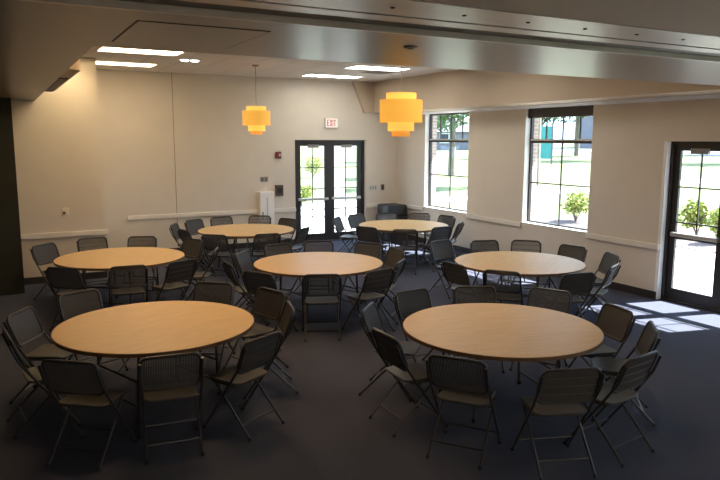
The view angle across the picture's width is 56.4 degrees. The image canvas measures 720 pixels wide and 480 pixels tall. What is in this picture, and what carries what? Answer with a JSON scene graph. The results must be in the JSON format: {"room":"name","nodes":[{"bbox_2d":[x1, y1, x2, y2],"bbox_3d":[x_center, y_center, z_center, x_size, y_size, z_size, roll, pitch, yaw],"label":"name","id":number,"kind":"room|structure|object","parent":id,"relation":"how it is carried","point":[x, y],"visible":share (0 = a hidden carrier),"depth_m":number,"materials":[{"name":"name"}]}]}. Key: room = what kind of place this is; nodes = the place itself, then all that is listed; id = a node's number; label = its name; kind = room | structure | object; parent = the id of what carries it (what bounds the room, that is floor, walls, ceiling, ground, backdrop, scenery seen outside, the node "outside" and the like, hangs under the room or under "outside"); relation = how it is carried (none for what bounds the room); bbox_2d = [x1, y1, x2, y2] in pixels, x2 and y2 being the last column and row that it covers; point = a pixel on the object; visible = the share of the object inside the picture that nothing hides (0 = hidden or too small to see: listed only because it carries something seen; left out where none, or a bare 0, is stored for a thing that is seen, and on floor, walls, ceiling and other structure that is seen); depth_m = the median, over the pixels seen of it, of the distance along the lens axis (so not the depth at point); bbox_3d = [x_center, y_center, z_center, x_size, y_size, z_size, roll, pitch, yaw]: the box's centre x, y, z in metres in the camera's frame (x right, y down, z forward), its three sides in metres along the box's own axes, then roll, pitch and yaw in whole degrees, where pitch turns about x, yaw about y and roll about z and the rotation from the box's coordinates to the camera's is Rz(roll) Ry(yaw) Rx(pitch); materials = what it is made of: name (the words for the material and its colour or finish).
{"room":"event hall","nodes":[
{"label":"event hall","id":0,"kind":"room"},
{"bbox_2d":[0,98,24,295],"bbox_3d":[-6.562,-0.764,10.554,2.070,3.495,1.000,-4,10,-28],"label":"wall","id":1,"kind":"structure","parent":0,"point":[11,260],"depth_m":10.59,"materials":[{"name":"black"}]},
{"bbox_2d":[11,57,105,277],"bbox_3d":[-5.631,-1.391,12.369,1.360,4.200,2.040,-4,10,-28],"label":"wall","id":2,"kind":"structure","parent":0,"point":[56,134],"depth_m":11.48,"materials":[{"name":"beige paint"}]},
{"bbox_2d":[21,229,107,239],"bbox_3d":[-5.116,-0.097,11.648,1.408,0.088,0.045,-4,10,-28],"label":"trim","id":3,"kind":"structure","parent":2,"relation":"attached to","point":[88,232],"depth_m":11.62,"materials":[{"name":"white paint"}]},
{"bbox_2d":[24,271,107,284],"bbox_3d":[-5.147,0.663,11.763,1.358,0.120,0.015,-4,10,-28],"label":"baseboard","id":4,"kind":"structure","parent":2,"relation":"attached to","point":[102,274],"depth_m":11.88,"materials":[{"name":"plastic"}]},
{"bbox_2d":[96,69,397,247],"bbox_3d":[-2.474,-1.830,15.341,7.650,4.200,0.250,-4,10,-28],"label":"wall","id":5,"kind":"structure","parent":0,"point":[218,164],"depth_m":14.71,"materials":[{"name":"beige paint"}]},
{"bbox_2d":[127,203,380,219],"bbox_3d":[-1.976,-0.686,15.619,6.590,0.088,0.040,-4,10,-28],"label":"trim","id":6,"kind":"structure","parent":5,"relation":"attached to","point":[197,214],"depth_m":14.84,"materials":[{"name":"white paint"}]},
{"bbox_2d":[258,191,274,223],"bbox_3d":[-2.153,-0.697,15.447,0.350,0.830,0.168,-4,10,-28],"label":"upper cabinet","id":7,"kind":"object","parent":5,"relation":"attached to","point":[265,199],"visible":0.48,"depth_m":15.37,"materials":[{"name":"white paint"}]},
{"bbox_2d":[295,140,363,240],"bbox_3d":[-0.746,-1.199,16.367,1.890,2.455,0.150,-4,10,-28],"label":"door","id":8,"kind":"structure","parent":5,"relation":"in","point":[329,234],"depth_m":16.35,"materials":[{"name":"brown metal"}]},
{"bbox_2d":[351,81,373,112],"bbox_3d":[0.067,-3.464,16.278,0.567,0.735,0.100,-4,10,-28],"label":"trim","id":9,"kind":"structure","parent":5,"relation":"attached to","point":[364,91],"depth_m":16.27,"materials":[{"name":"beige paint"}]},
{"bbox_2d":[82,46,458,81],"bbox_3d":[-0.513,-3.035,10.539,8.545,0.120,9.850,-4,10,-28],"label":"ceiling","id":10,"kind":"structure","parent":0,"point":[211,64],"depth_m":12.89,"materials":[{"name":"paint"}]},
{"bbox_2d":[96,60,158,66],"bbox_3d":[-4.362,-3.260,12.422,1.120,0.012,0.580,-4,10,-28],"label":"recessed light","id":11,"kind":"object","parent":10,"relation":"in","point":[97,61],"visible":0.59,"depth_m":12.39,"materials":[{"name":"white paint"}]},
{"bbox_2d":[95,47,184,55],"bbox_3d":[-3.469,-2.987,10.618,1.280,0.012,0.600,-4,10,-28],"label":"recessed light","id":12,"kind":"object","parent":10,"relation":"in","point":[101,49],"visible":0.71,"depth_m":10.63,"materials":[{"name":"white paint"}]},
{"bbox_2d":[242,65,269,134],"bbox_3d":[-1.966,-2.648,12.684,0.524,1.290,0.524,-4,10,-28],"label":"pendant lamp","id":13,"kind":"object","parent":10,"relation":"hanging from","point":[256,118],"visible":1,"depth_m":12.55,"materials":[{"name":"yellow"}]},
{"bbox_2d":[342,65,411,71],"bbox_3d":[0.342,-3.351,13.101,1.230,0.012,0.600,-4,10,-28],"label":"recessed light","id":14,"kind":"object","parent":10,"relation":"in","point":[361,67],"visible":1,"depth_m":13.09,"materials":[{"name":"white paint"}]},
{"bbox_2d":[349,66,405,70],"bbox_3d":[0.342,-3.353,13.101,1.170,0.008,0.540,-4,10,-28],"label":"diffuser","id":15,"kind":"object","parent":14,"relation":"attached to","point":[379,68],"depth_m":13.09,"materials":[{"name":"white plastic"}]},
{"bbox_2d":[380,66,422,136],"bbox_3d":[0.506,-1.943,8.198,0.524,1.340,0.524,-4,10,-28],"label":"pendant lamp","id":16,"kind":"object","parent":10,"relation":"hanging from","point":[401,110],"visible":0.98,"depth_m":8.06,"materials":[{"name":"orange"}]},
{"bbox_2d":[0,239,719,479],"bbox_3d":[0.686,1.568,6.639,11.030,0.120,19.090,-4,10,-28],"label":"floor","id":17,"kind":"structure","parent":0,"point":[328,432],"depth_m":6.00,"materials":[{"name":"carpet"}]},
{"bbox_2d":[3,306,73,403],"bbox_3d":[-3.025,1.099,6.464,0.546,0.856,0.502,1,9,3],"label":"folding chair","id":18,"kind":"object","parent":17,"relation":"on","point":[25,326],"visible":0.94,"depth_m":6.39,"materials":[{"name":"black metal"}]},
{"bbox_2d":[1,329,82,438],"bbox_3d":[-2.777,1.193,5.842,0.546,0.856,0.502,-6,10,-34],"label":"folding chair","id":19,"kind":"object","parent":17,"relation":"on","point":[31,374],"visible":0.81,"depth_m":5.67,"materials":[{"name":"black metal"}]},
{"bbox_2d":[30,242,59,299],"bbox_3d":[-4.725,0.497,10.445,0.546,0.856,0.502,3,9,20],"label":"folding chair","id":20,"kind":"object","parent":17,"relation":"on","point":[42,254],"visible":0.73,"depth_m":10.41,"materials":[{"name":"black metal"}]},
{"bbox_2d":[44,267,94,330],"bbox_3d":[-3.768,0.737,8.866,0.502,0.856,0.546,2,9,11],"label":"folding chair","id":21,"kind":"object","parent":17,"relation":"on","point":[69,278],"visible":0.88,"depth_m":8.65,"materials":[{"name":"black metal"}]},
{"bbox_2d":[37,359,137,471],"bbox_3d":[-2.128,1.281,5.269,0.502,0.856,0.546,2,9,10],"label":"folding chair","id":22,"kind":"object","parent":17,"relation":"on","point":[83,381],"visible":1,"depth_m":5.09,"materials":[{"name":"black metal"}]},
{"bbox_2d":[56,288,128,370],"bbox_3d":[-2.856,0.997,7.146,0.546,0.856,0.502,7,11,38],"label":"folding chair","id":23,"kind":"object","parent":17,"relation":"on","point":[97,303],"visible":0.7,"depth_m":7.21,"materials":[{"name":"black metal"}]},
{"bbox_2d":[76,236,117,288],"bbox_3d":[-4.330,0.407,11.055,0.502,0.856,0.546,-6,11,-36],"label":"folding chair","id":24,"kind":"object","parent":17,"relation":"on","point":[79,248],"visible":0.52,"depth_m":11.16,"materials":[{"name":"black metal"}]},
{"bbox_2d":[53,247,184,304],"bbox_3d":[-3.551,0.615,10.015,1.830,0.742,1.830,2,9,10],"label":"round table","id":25,"kind":"object","parent":17,"relation":"on","point":[98,259],"visible":0.71,"depth_m":9.81,"materials":[{"name":"brown wood"}]},
{"bbox_2d":[108,264,147,306],"bbox_3d":[-3.105,0.720,8.987,0.502,0.856,0.546,-4,9,-23],"label":"folding chair","id":26,"kind":"object","parent":17,"relation":"on","point":[141,270],"visible":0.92,"depth_m":8.83,"materials":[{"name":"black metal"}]},
{"bbox_2d":[123,236,156,289],"bbox_3d":[-3.661,0.390,11.175,0.502,0.856,0.546,-1,9,-5],"label":"folding chair","id":27,"kind":"object","parent":17,"relation":"on","point":[137,238],"visible":0.5,"depth_m":11.33,"materials":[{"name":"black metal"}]},
{"bbox_2d":[51,301,253,422],"bbox_3d":[-1.931,1.159,6.421,1.830,0.742,1.830,8,11,41],"label":"round table","id":28,"kind":"object","parent":17,"relation":"on","point":[146,329],"visible":0.89,"depth_m":6.17,"materials":[{"name":"brown wood"}]},
{"bbox_2d":[138,352,204,464],"bbox_3d":[-1.529,1.263,5.396,0.502,0.856,0.546,-3,9,-21],"label":"folding chair","id":29,"kind":"object","parent":17,"relation":"on","point":[184,389],"visible":1,"depth_m":5.24,"materials":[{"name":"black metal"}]},
{"bbox_2d":[151,258,197,301],"bbox_3d":[-2.592,0.674,9.303,0.546,0.856,0.502,6,11,36],"label":"folding chair","id":30,"kind":"object","parent":17,"relation":"on","point":[181,270],"visible":0.94,"depth_m":9.18,"materials":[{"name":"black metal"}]},
{"bbox_2d":[162,238,204,295],"bbox_3d":[-2.877,0.428,10.936,0.502,0.856,0.546,6,10,35],"label":"folding chair","id":31,"kind":"object","parent":17,"relation":"on","point":[191,247],"visible":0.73,"depth_m":11.03,"materials":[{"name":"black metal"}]},
{"bbox_2d":[185,247,218,300],"bbox_3d":[-2.399,0.555,10.095,0.546,0.856,0.502,-1,9,-4],"label":"folding chair","id":32,"kind":"object","parent":17,"relation":"on","point":[200,276],"visible":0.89,"depth_m":9.90,"materials":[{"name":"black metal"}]},
{"bbox_2d":[184,219,220,263],"bbox_3d":[-3.201,0.021,13.640,0.546,0.856,0.502,5,10,31],"label":"folding chair","id":33,"kind":"object","parent":17,"relation":"on","point":[193,225],"visible":0.61,"depth_m":13.67,"materials":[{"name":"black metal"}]},
{"bbox_2d":[179,281,234,368],"bbox_3d":[-1.717,0.941,7.537,0.502,0.856,0.546,2,9,11],"label":"folding chair","id":34,"kind":"object","parent":17,"relation":"on","point":[204,286],"visible":0.56,"depth_m":7.68,"materials":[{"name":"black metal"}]},
{"bbox_2d":[201,234,239,282],"bbox_3d":[-2.467,0.290,11.858,0.502,0.856,0.546,2,9,12],"label":"folding chair","id":35,"kind":"object","parent":17,"relation":"on","point":[213,239],"visible":0.87,"depth_m":11.66,"materials":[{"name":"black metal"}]},
{"bbox_2d":[203,331,284,441],"bbox_3d":[-1.003,1.203,5.803,0.546,0.856,0.502,6,10,33],"label":"folding chair","id":36,"kind":"object","parent":17,"relation":"on","point":[258,352],"visible":1,"depth_m":5.70,"materials":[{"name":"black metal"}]},
{"bbox_2d":[221,260,269,323],"bbox_3d":[-1.562,0.703,9.128,0.546,0.856,0.502,-4,9,-25],"label":"folding chair","id":37,"kind":"object","parent":17,"relation":"on","point":[230,272],"visible":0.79,"depth_m":8.98,"materials":[{"name":"black metal"}]},
{"bbox_2d":[198,224,293,268],"bbox_3d":[-2.201,0.164,13.038,1.830,0.742,1.830,-6,10,-34],"label":"round table","id":38,"kind":"object","parent":17,"relation":"on","point":[232,231],"visible":0.78,"depth_m":12.85,"materials":[{"name":"brown wood"}]},
{"bbox_2d":[223,287,287,369],"bbox_3d":[-1.127,0.986,7.248,0.502,0.856,0.546,8,12,43],"label":"folding chair","id":39,"kind":"object","parent":17,"relation":"on","point":[268,302],"visible":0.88,"depth_m":7.30,"materials":[{"name":"black plastic"}]},
{"bbox_2d":[234,250,277,307],"bbox_3d":[-1.499,0.602,9.802,0.546,0.856,0.502,2,9,13],"label":"folding chair","id":40,"kind":"object","parent":17,"relation":"on","point":[245,262],"visible":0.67,"depth_m":9.80,"materials":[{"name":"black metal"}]},
{"bbox_2d":[250,233,280,279],"bbox_3d":[-1.712,0.276,11.963,0.502,0.856,0.546,-4,9,-24],"label":"folding chair","id":41,"kind":"object","parent":17,"relation":"on","point":[278,236],"visible":0.7,"depth_m":11.74,"materials":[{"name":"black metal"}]},
{"bbox_2d":[239,301,298,399],"bbox_3d":[-0.918,1.073,6.670,0.546,0.856,0.502,-2,9,-14],"label":"folding chair","id":42,"kind":"object","parent":17,"relation":"on","point":[288,311],"visible":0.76,"depth_m":6.63,"materials":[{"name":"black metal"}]},
{"bbox_2d":[241,271,297,331],"bbox_3d":[-1.154,0.788,8.564,0.502,0.856,0.546,5,10,28],"label":"folding chair","id":43,"kind":"object","parent":17,"relation":"on","point":[252,280],"visible":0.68,"depth_m":8.37,"materials":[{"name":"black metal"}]},
{"bbox_2d":[263,243,301,294],"bbox_3d":[-1.163,0.511,10.412,0.502,0.856,0.546,-6,10,-34],"label":"folding chair","id":44,"kind":"object","parent":17,"relation":"on","point":[266,249],"visible":0.45,"depth_m":10.53,"materials":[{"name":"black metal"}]},
{"bbox_2d":[280,227,310,252],"bbox_3d":[-1.253,0.179,12.620,0.546,0.856,0.502,4,9,23],"label":"folding chair","id":45,"kind":"object","parent":17,"relation":"on","point":[302,235],"visible":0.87,"depth_m":12.52,"materials":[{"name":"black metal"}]},
{"bbox_2d":[253,252,382,323],"bbox_3d":[-0.591,0.686,9.591,1.830,0.742,1.830,-6,11,-36],"label":"round table","id":46,"kind":"object","parent":17,"relation":"on","point":[300,264],"visible":0.78,"depth_m":9.39,"materials":[{"name":"brown wood"}]},
{"bbox_2d":[304,240,333,298],"bbox_3d":[-0.658,0.465,10.724,0.502,0.856,0.546,0,9,-3],"label":"folding chair","id":47,"kind":"object","parent":17,"relation":"on","point":[331,245],"visible":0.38,"depth_m":10.88,"materials":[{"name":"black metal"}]},
{"bbox_2d":[302,274,341,341],"bbox_3d":[-0.487,0.801,8.486,0.502,0.856,0.546,-1,9,-5],"label":"folding chair","id":48,"kind":"object","parent":17,"relation":"on","point":[314,286],"visible":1,"depth_m":8.30,"materials":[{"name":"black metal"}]},
{"bbox_2d":[332,216,357,252],"bbox_3d":[-0.274,-0.047,14.137,0.546,0.856,0.502,3,9,16],"label":"folding chair","id":49,"kind":"object","parent":17,"relation":"on","point":[339,227],"visible":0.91,"depth_m":14.10,"materials":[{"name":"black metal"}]},
{"bbox_2d":[339,242,381,302],"bbox_3d":[0.016,0.492,10.556,0.502,0.856,0.546,5,10,31],"label":"folding chair","id":50,"kind":"object","parent":17,"relation":"on","point":[367,247],"visible":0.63,"depth_m":10.67,"materials":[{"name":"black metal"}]},
{"bbox_2d":[341,268,395,332],"bbox_3d":[0.116,0.766,8.731,0.502,0.856,0.546,-7,11,-39],"label":"folding chair","id":51,"kind":"object","parent":17,"relation":"on","point":[381,279],"visible":0.95,"depth_m":8.61,"materials":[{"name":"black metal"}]},
{"bbox_2d":[355,226,387,261],"bbox_3d":[0.256,0.142,12.886,0.502,0.856,0.546,6,10,34],"label":"folding chair","id":52,"kind":"object","parent":17,"relation":"on","point":[367,234],"visible":0.76,"depth_m":12.69,"materials":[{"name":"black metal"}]},
{"bbox_2d":[360,247,405,306],"bbox_3d":[0.346,0.570,10.042,0.546,0.856,0.502,-4,10,-26],"label":"folding chair","id":53,"kind":"object","parent":17,"relation":"on","point":[394,255],"visible":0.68,"depth_m":10.13,"materials":[{"name":"black plastic"}]},
{"bbox_2d":[360,258,406,324],"bbox_3d":[0.333,0.685,9.275,0.546,0.856,0.502,3,9,18],"label":"folding chair","id":54,"kind":"object","parent":17,"relation":"on","point":[398,266],"visible":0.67,"depth_m":9.17,"materials":[{"name":"black plastic"}]},
{"bbox_2d":[358,302,420,401],"bbox_3d":[0.303,1.083,6.624,0.546,0.856,0.502,3,9,15],"label":"folding chair","id":55,"kind":"object","parent":17,"relation":"on","point":[371,317],"visible":0.69,"depth_m":6.58,"materials":[{"name":"black plastic"}]},
{"bbox_2d":[377,203,406,239],"bbox_3d":[0.803,-0.456,16.735,0.570,0.885,0.576,-4,10,-28],"label":"base cabinet","id":56,"kind":"object","parent":17,"relation":"on","point":[399,209],"visible":0.44,"depth_m":16.52,"materials":[{"name":"black"}]},
{"bbox_2d":[359,220,447,263],"bbox_3d":[0.890,0.057,13.800,1.830,0.742,1.830,-1,9,-7],"label":"round table","id":57,"kind":"object","parent":17,"relation":"on","point":[387,226],"visible":0.66,"depth_m":13.65,"materials":[{"name":"brown wood"}]},
{"bbox_2d":[391,229,417,274],"bbox_3d":[0.834,0.189,12.583,0.502,0.856,0.546,1,9,3],"label":"folding chair","id":58,"kind":"object","parent":17,"relation":"on","point":[394,240],"visible":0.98,"depth_m":12.39,"materials":[{"name":"black plastic"}]},
{"bbox_2d":[369,327,447,436],"bbox_3d":[0.417,1.195,5.882,0.546,0.856,0.502,-4,10,-27],"label":"folding chair","id":59,"kind":"object","parent":17,"relation":"on","point":[388,347],"visible":0.98,"depth_m":5.78,"materials":[{"name":"black plastic"}]},
{"bbox_2d":[393,288,457,372],"bbox_3d":[0.697,0.996,7.210,0.502,0.856,0.546,-6,10,-35],"label":"folding chair","id":60,"kind":"object","parent":17,"relation":"on","point":[407,302],"visible":0.59,"depth_m":7.31,"materials":[{"name":"black plastic"}]},
{"bbox_2d":[417,226,452,271],"bbox_3d":[1.429,0.140,12.919,0.502,0.856,0.546,-5,10,-31],"label":"folding chair","id":61,"kind":"object","parent":17,"relation":"on","point":[437,233],"visible":0.82,"depth_m":12.73,"materials":[{"name":"black plastic"}]},
{"bbox_2d":[428,239,467,298],"bbox_3d":[1.446,0.456,10.814,0.502,0.856,0.546,-6,11,-36],"label":"folding chair","id":62,"kind":"object","parent":17,"relation":"on","point":[440,249],"visible":0.82,"depth_m":10.90,"materials":[{"name":"black plastic"}]},
{"bbox_2d":[440,261,483,304],"bbox_3d":[1.437,0.709,9.135,0.546,0.856,0.502,-5,10,-33],"label":"folding chair","id":63,"kind":"object","parent":17,"relation":"on","point":[455,273],"visible":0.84,"depth_m":8.99,"materials":[{"name":"black plastic"}]},
{"bbox_2d":[426,354,501,469],"bbox_3d":[0.831,1.277,5.340,0.502,0.856,0.546,4,9,25],"label":"folding chair","id":64,"kind":"object","parent":17,"relation":"on","point":[461,393],"visible":1,"depth_m":5.19,"materials":[{"name":"black plastic"}]},
{"bbox_2d":[453,286,504,372],"bbox_3d":[1.294,0.974,7.366,0.502,0.856,0.546,0,9,-1],"label":"folding chair","id":65,"kind":"object","parent":17,"relation":"on","point":[463,297],"visible":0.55,"depth_m":7.52,"materials":[{"name":"black plastic"}]},
{"bbox_2d":[470,240,499,297],"bbox_3d":[2.078,0.458,10.810,0.502,0.856,0.546,-1,9,-10],"label":"folding chair","id":66,"kind":"object","parent":17,"relation":"on","point":[477,245],"visible":0.49,"depth_m":10.96,"materials":[{"name":"black plastic"}]},
{"bbox_2d":[482,269,522,304],"bbox_3d":[1.875,0.773,8.715,0.502,0.856,0.546,4,9,22],"label":"folding chair","id":67,"kind":"object","parent":17,"relation":"on","point":[509,281],"visible":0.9,"depth_m":8.50,"materials":[{"name":"black plastic"}]},
{"bbox_2d":[403,303,603,422],"bbox_3d":[1.318,1.177,6.350,1.830,0.742,1.830,-2,9,-17],"label":"round table","id":68,"kind":"object","parent":17,"relation":"on","point":[486,331],"visible":0.93,"depth_m":6.12,"materials":[{"name":"brown wood"}]},
{"bbox_2d":[455,251,585,302],"bbox_3d":[2.285,0.677,9.694,1.830,0.742,1.830,5,10,27],"label":"round table","id":69,"kind":"object","parent":17,"relation":"on","point":[528,264],"visible":0.81,"depth_m":9.50,"materials":[{"name":"brown wood"}]},
{"bbox_2d":[510,239,541,290],"bbox_3d":[2.654,0.456,10.832,0.502,0.856,0.546,3,9,17],"label":"folding chair","id":70,"kind":"object","parent":17,"relation":"on","point":[516,240],"visible":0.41,"depth_m":10.98,"materials":[{"name":"black plastic"}]},
{"bbox_2d":[509,287,572,370],"bbox_3d":[1.970,0.989,7.274,0.502,0.856,0.546,6,10,34],"label":"folding chair","id":71,"kind":"object","parent":17,"relation":"on","point":[544,291],"visible":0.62,"depth_m":7.38,"materials":[{"name":"black plastic"}]},
{"bbox_2d":[510,367,604,479],"bbox_3d":[1.499,1.311,5.125,0.502,0.856,0.546,-1,9,-8],"label":"folding chair","id":72,"kind":"object","parent":17,"relation":"on","point":[584,384],"visible":1,"depth_m":4.95,"materials":[{"name":"black plastic"}]},
{"bbox_2d":[542,244,587,304],"bbox_3d":[3.147,0.524,10.386,0.546,0.856,0.502,-7,11,-39],"label":"folding chair","id":73,"kind":"object","parent":17,"relation":"on","point":[574,251],"visible":0.44,"depth_m":10.46,"materials":[{"name":"black plastic"}]},
{"bbox_2d":[547,272,596,318],"bbox_3d":[2.638,0.796,8.569,0.502,0.856,0.546,-3,9,-17],"label":"folding chair","id":74,"kind":"object","parent":17,"relation":"on","point":[574,283],"visible":0.73,"depth_m":8.36,"materials":[{"name":"black plastic"}]},
{"bbox_2d":[571,252,620,314],"bbox_3d":[3.418,0.620,9.753,0.546,0.856,0.502,0,9,-3],"label":"folding chair","id":75,"kind":"object","parent":17,"relation":"on","point":[609,259],"visible":0.56,"depth_m":9.76,"materials":[{"name":"black plastic"}]},
{"bbox_2d":[577,263,620,317],"bbox_3d":[3.175,0.724,9.056,0.546,0.856,0.502,6,10,35],"label":"folding chair","id":76,"kind":"object","parent":17,"relation":"on","point":[611,273],"visible":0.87,"depth_m":8.92,"materials":[{"name":"black plastic"}]},
{"bbox_2d":[568,303,635,382],"bbox_3d":[2.326,1.089,6.617,0.546,0.856,0.502,-2,9,-15],"label":"folding chair","id":77,"kind":"object","parent":17,"relation":"on","point":[615,321],"visible":0.72,"depth_m":6.57,"materials":[{"name":"black plastic"}]},
{"bbox_2d":[563,350,661,467],"bbox_3d":[2.027,1.272,5.391,0.502,0.856,0.546,-6,11,-36],"label":"folding chair","id":78,"kind":"object","parent":17,"relation":"on","point":[635,371],"visible":0.94,"depth_m":5.26,"materials":[{"name":"black plastic"}]},
{"bbox_2d":[589,320,660,426],"bbox_3d":[2.378,1.171,6.069,0.546,0.856,0.502,2,9,14],"label":"folding chair","id":79,"kind":"object","parent":17,"relation":"on","point":[648,337],"visible":0.77,"depth_m":6.06,"materials":[{"name":"black plastic"}]},
{"bbox_2d":[0,0,719,100],"bbox_3d":[-0.572,-2.399,8.576,10.580,0.955,9.100,-4,10,-28],"label":"ceiling","id":80,"kind":"structure","parent":0,"point":[39,42],"depth_m":4.77,"materials":[{"name":"paint"}]},
{"bbox_2d":[45,59,79,91],"bbox_3d":[-3.583,-1.957,7.948,0.160,0.198,3.450,-4,10,-28],"label":"screen housing","id":81,"kind":"object","parent":80,"relation":"attached to","point":[74,69],"visible":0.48,"depth_m":7.33,"materials":[{"name":"beige paint"}]},
{"bbox_2d":[112,20,270,48],"bbox_3d":[-1.057,-1.244,4.107,0.750,0.004,0.880,-4,10,-28],"label":"access hatch","id":82,"kind":"object","parent":80,"relation":"attached to","point":[142,32],"visible":1,"depth_m":4.04,"materials":[{"name":"paint"}]},
{"bbox_2d":[18,0,719,62],"bbox_3d":[1.787,-1.326,4.314,10.580,0.130,0.840,-4,10,-28],"label":"ceiling beam","id":83,"kind":"structure","parent":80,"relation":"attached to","point":[404,17],"depth_m":3.63,"materials":[{"name":"metal"}]},
{"bbox_2d":[431,115,538,220],"bbox_3d":[5.615,-0.865,9.046,0.139,4.200,19.240,-4,10,-28],"label":"brick wall","id":84,"kind":"structure","parent":0,"point":[536,120],"depth_m":13.24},
{"bbox_2d":[374,69,719,112],"bbox_3d":[2.915,-2.929,12.426,0.753,0.835,9.650,-4,10,-28],"label":"wall","id":85,"kind":"structure","parent":0,"point":[459,89],"depth_m":12.02,"materials":[{"name":"beige paint"}]},
{"bbox_2d":[397,98,719,290],"bbox_3d":[5.465,-0.854,8.966,0.200,4.200,19.240,-4,10,-28],"label":"wall","id":86,"kind":"structure","parent":0,"point":[628,139],"depth_m":11.37,"materials":[{"name":"beige paint"}]},
{"bbox_2d":[423,112,469,213],"bbox_3d":[2.011,-1.780,15.267,0.199,2.205,1.690,-4,10,-28],"label":"window","id":87,"kind":"structure","parent":86,"relation":"in","point":[428,174],"depth_m":15.86,"materials":[{"name":"brown metal"}]},
{"bbox_2d":[400,203,658,249],"bbox_3d":[5.356,0.313,9.083,0.040,0.088,18.640,-4,10,-28],"label":"trim","id":88,"kind":"structure","parent":86,"relation":"attached to","point":[489,219],"depth_m":11.48,"materials":[{"name":"white paint"}]},
{"bbox_2d":[407,235,655,298],"bbox_3d":[5.365,1.072,9.203,0.015,0.120,18.640,-4,10,-28],"label":"baseboard","id":89,"kind":"structure","parent":86,"relation":"attached to","point":[617,286],"depth_m":11.07,"materials":[{"name":"plastic"}]},
{"bbox_2d":[521,105,593,232],"bbox_3d":[3.640,-1.328,12.282,0.199,2.205,1.670,-4,10,-28],"label":"window","id":90,"kind":"structure","parent":86,"relation":"in","point":[572,111],"depth_m":12.55,"materials":[{"name":"brown metal"}]},
{"bbox_2d":[528,105,593,117],"bbox_3d":[3.642,-2.321,12.133,0.068,0.193,1.650,-4,10,-28],"label":"roller shade","id":91,"kind":"object","parent":90,"relation":"attached to","point":[572,111],"depth_m":12.07,"materials":[{"name":"black fabric"}]},
{"bbox_2d":[422,93,719,114],"bbox_3d":[3.334,-2.473,12.413,0.090,0.060,9.110,-4,10,-28],"label":"trim","id":92,"kind":"structure","parent":86,"relation":"attached to","point":[703,96],"depth_m":11.36,"materials":[{"name":"white paint"}]},
{"bbox_2d":[654,141,671,298],"bbox_3d":[5.124,-0.165,9.579,0.094,2.455,1.910,-4,10,-28],"label":"trim","id":93,"kind":"structure","parent":86,"relation":"attached to","point":[667,144],"depth_m":10.35,"materials":[{"name":"white paint"}]},
{"bbox_2d":[660,141,719,312],"bbox_3d":[5.217,-0.169,9.604,0.150,2.455,1.865,-4,10,-28],"label":"door","id":94,"kind":"structure","parent":86,"relation":"in","point":[711,303],"depth_m":10.18,"materials":[{"name":"brown metal"}]},
{"bbox_2d":[415,0,719,35],"bbox_3d":[3.567,-0.926,1.036,10.580,0.300,6.660,-4,10,-28],"label":"ceiling","id":95,"kind":"structure","parent":0,"point":[688,16],"depth_m":3.25,"materials":[{"name":"beige paint"}]},
{"label":"outside","id":96,"kind":"structure","parent":0,"visible":0},
{"bbox_2d":[535,215,716,252],"bbox_3d":[8.638,0.115,15.762,2.800,0.156,11.200,-4,10,-28],"label":"bed","id":97,"kind":"object","parent":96,"point":[582,221],"visible":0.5,"depth_m":17.52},
{"bbox_2d":[561,189,588,221],"bbox_3d":[6.457,-1.022,19.713,1.018,0.982,1.219,4,10,26],"label":"shrub","id":98,"kind":"object","parent":97,"relation":"on","point":[580,202],"visible":0.98,"depth_m":19.55,"materials":[{"name":"green plant"}]},
{"bbox_2d":[678,199,713,234],"bbox_3d":[8.357,-0.549,16.668,0.908,0.944,0.804,-4,10,-28],"label":"shrub","id":99,"kind":"object","parent":97,"relation":"on","point":[691,213],"visible":0.85,"depth_m":16.54,"materials":[{"name":"green plant"}]},
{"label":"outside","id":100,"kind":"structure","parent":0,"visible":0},
{"bbox_2d":[300,143,719,230],"bbox_3d":[15.517,-10.077,75.890,180.000,2.710,200.000,-4,10,-28],"label":"lawn","id":101,"kind":"structure","parent":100,"point":[575,169],"depth_m":38.53,"materials":[{"name":"green plant"}]},
{"bbox_2d":[437,114,468,175],"bbox_3d":[5.877,-7.900,40.214,6.228,8.365,5.312,-4,10,-28],"label":"shade tree","id":102,"kind":"object","parent":101,"relation":"on","point":[455,122],"visible":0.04,"depth_m":40.56,"materials":[{"name":"green plant"}]},
{"bbox_2d":[437,119,468,149],"bbox_3d":[12.928,-15.710,101.204,14.800,5.100,8.800,2,9,10],"label":"house","id":103,"kind":"structure","parent":101,"relation":"on","point":[440,145],"depth_m":97.21,"materials":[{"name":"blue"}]},
{"bbox_2d":[540,125,553,164],"bbox_3d":[14.496,-7.471,53.006,1.460,3.200,0.140,3,9,16],"label":"screen panel","id":104,"kind":"object","parent":101,"relation":"on","point":[546,152],"visible":0.47,"depth_m":52.87,"materials":[{"name":"teal"}]},
{"bbox_2d":[574,116,592,147],"bbox_3d":[39.891,-16.730,97.373,16.800,7.500,8.800,4,9,21],"label":"house","id":105,"kind":"structure","parent":101,"relation":"on","point":[587,123],"depth_m":96.17,"materials":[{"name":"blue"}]},
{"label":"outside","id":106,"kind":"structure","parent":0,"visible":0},
{"bbox_2d":[301,178,719,295],"bbox_3d":[12.073,0.103,14.647,45.000,0.711,34.000,-4,10,-28],"label":"paving","id":107,"kind":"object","parent":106,"point":[694,269],"visible":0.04,"depth_m":14.54,"materials":[{"name":"concrete"}]},
{"bbox_2d":[334,146,346,216],"bbox_3d":[-0.773,-2.799,21.793,0.520,4.300,0.520,-4,10,-28],"label":"concrete pillar","id":108,"kind":"structure","parent":107,"relation":"on","point":[338,151],"depth_m":21.75,"materials":[{"name":"beige paint"}]},
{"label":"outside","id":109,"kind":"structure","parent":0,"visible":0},
{"bbox_2d":[321,146,719,155],"bbox_3d":[29.599,-11.030,83.428,12.000,0.340,200.000,-4,10,-28],"label":"street","id":110,"kind":"structure","parent":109,"point":[686,153],"depth_m":78.50,"materials":[{"name":"grey asphalt"}]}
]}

